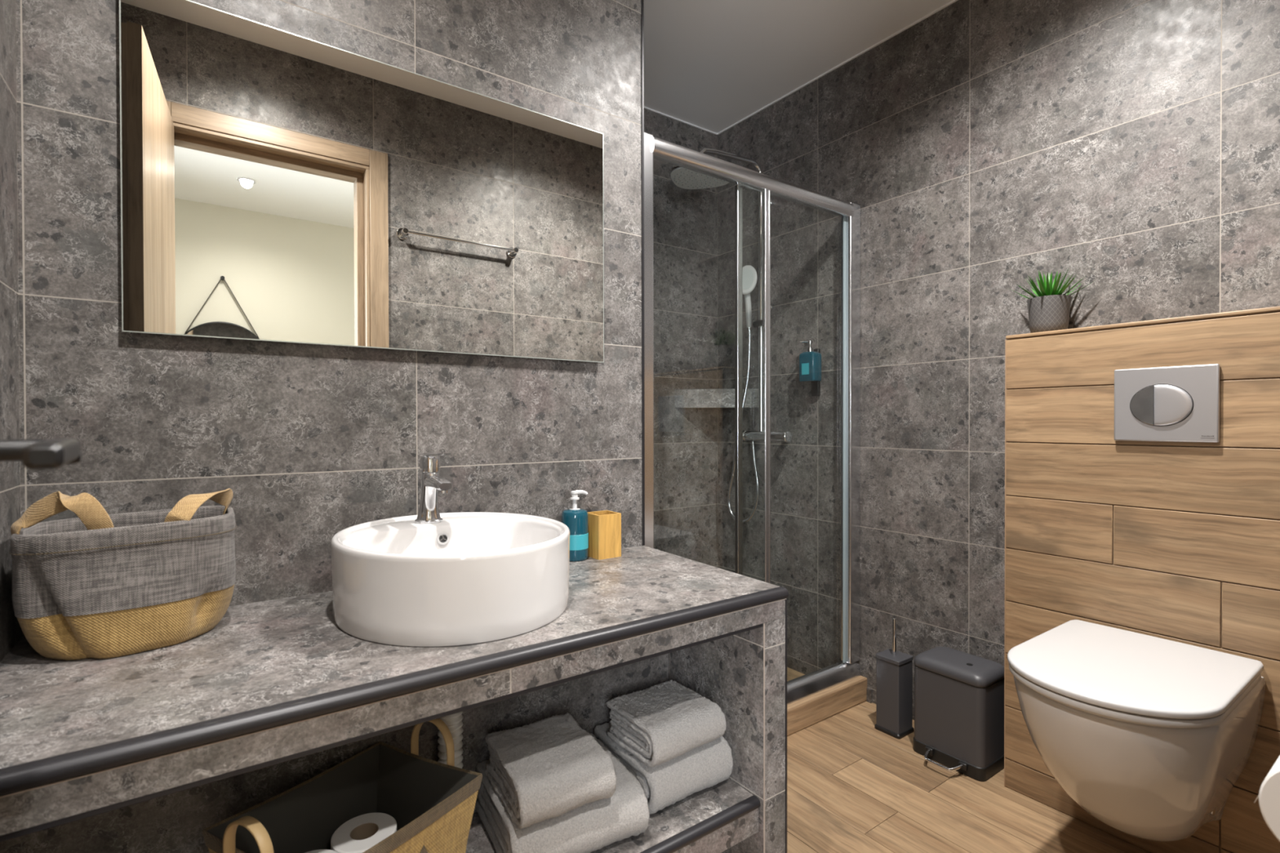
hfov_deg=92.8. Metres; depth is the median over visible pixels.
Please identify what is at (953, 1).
trim
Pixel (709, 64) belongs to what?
ceiling
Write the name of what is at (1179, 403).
flush plate
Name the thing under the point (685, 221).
wall
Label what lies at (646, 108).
trim
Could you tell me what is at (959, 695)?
pedal bin
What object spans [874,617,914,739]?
toilet brush
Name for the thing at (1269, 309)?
trim
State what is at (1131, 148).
wall
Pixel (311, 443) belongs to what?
wall
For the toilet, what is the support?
attached to the wall at (1237, 482)
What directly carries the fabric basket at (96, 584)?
on the countertop
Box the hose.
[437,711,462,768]
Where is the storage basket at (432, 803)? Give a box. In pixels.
[202,718,482,852]
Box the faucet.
[414,452,451,524]
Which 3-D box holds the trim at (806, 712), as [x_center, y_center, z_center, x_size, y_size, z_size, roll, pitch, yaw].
[0.397,0.996,2.044,1.058,0.088,0.117,0,1,-36]
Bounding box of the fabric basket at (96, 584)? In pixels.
[8,488,236,660]
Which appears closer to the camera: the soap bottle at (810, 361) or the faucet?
the faucet
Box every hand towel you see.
[484,712,616,829]
[605,679,726,767]
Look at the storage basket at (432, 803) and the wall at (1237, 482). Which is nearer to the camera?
the storage basket at (432, 803)
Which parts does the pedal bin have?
lid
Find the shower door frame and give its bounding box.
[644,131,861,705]
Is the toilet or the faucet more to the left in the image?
the faucet
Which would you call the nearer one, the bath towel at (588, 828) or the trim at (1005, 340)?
the bath towel at (588, 828)
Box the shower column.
[669,147,791,442]
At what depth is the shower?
2.67 m
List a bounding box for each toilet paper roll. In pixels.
[306,849,337,852]
[330,813,396,852]
[1253,755,1279,841]
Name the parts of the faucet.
lever, spout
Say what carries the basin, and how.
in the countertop
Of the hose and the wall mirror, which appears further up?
the wall mirror
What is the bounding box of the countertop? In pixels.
[0,545,788,852]
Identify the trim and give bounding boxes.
[640,0,644,545]
[644,106,717,135]
[717,0,957,134]
[786,675,866,736]
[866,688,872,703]
[1004,339,1006,786]
[1005,306,1279,339]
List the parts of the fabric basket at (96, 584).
handle, handle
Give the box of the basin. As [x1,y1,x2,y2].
[330,511,569,646]
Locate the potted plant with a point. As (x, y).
(1049, 311)
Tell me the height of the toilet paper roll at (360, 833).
0.099 m
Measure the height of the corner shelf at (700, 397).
0.086 m
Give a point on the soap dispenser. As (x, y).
(576, 520)
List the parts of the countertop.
panel, trim, edge trim, shelf trim, panel, corner trim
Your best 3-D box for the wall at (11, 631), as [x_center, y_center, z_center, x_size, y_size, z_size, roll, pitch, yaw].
[-0.610,-0.171,0.342,0.120,2.453,1.435,0,1,-36]
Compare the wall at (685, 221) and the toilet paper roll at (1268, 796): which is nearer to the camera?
the toilet paper roll at (1268, 796)
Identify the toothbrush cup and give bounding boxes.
[587,510,621,559]
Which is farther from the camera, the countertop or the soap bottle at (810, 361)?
the soap bottle at (810, 361)
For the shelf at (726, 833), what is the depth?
1.15 m
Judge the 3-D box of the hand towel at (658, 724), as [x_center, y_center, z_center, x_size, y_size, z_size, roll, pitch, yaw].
[0.053,0.601,1.242,0.188,0.078,0.173,0,1,-36]
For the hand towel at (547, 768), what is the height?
0.079 m
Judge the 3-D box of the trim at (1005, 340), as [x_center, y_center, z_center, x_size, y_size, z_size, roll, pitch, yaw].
[1.053,0.395,1.757,0.004,1.292,0.002,0,1,-36]
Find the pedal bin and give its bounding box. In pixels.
[913,646,1004,781]
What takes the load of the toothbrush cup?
on the countertop
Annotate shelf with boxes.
[465,778,753,852]
[673,808,758,852]
[674,388,758,408]
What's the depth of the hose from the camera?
1.10 m
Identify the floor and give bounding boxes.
[786,666,1151,852]
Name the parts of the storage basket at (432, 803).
handle, handle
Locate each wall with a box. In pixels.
[0,0,22,662]
[15,0,642,636]
[644,108,717,567]
[717,0,1279,719]
[1004,311,1279,852]
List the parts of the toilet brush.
handle, lid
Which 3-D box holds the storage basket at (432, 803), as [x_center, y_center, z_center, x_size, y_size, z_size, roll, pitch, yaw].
[-0.424,0.614,0.900,0.226,0.252,0.309,0,1,32]
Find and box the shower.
[728,265,759,523]
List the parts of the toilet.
seat, lid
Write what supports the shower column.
attached to the wall at (1131, 148)
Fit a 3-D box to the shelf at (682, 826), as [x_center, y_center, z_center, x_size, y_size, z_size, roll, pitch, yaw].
[-0.308,0.749,1.001,1.126,0.016,0.282,0,1,-36]
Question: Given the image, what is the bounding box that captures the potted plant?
[1009,269,1094,333]
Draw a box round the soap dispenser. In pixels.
[561,489,588,561]
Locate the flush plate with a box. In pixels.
[1114,364,1220,442]
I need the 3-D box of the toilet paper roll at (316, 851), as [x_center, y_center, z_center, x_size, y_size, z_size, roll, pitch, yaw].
[-0.472,0.681,0.865,0.094,0.099,0.094,0,1,-36]
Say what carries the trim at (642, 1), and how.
attached to the wall at (311, 443)
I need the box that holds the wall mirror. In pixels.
[119,0,604,362]
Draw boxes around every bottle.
[799,340,821,395]
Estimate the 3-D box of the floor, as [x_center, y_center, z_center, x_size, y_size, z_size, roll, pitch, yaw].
[0.087,1.052,1.428,2.456,0.012,2.368,0,1,-36]
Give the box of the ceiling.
[644,0,952,133]
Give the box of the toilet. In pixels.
[1007,619,1265,842]
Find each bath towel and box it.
[475,733,649,852]
[593,722,733,814]

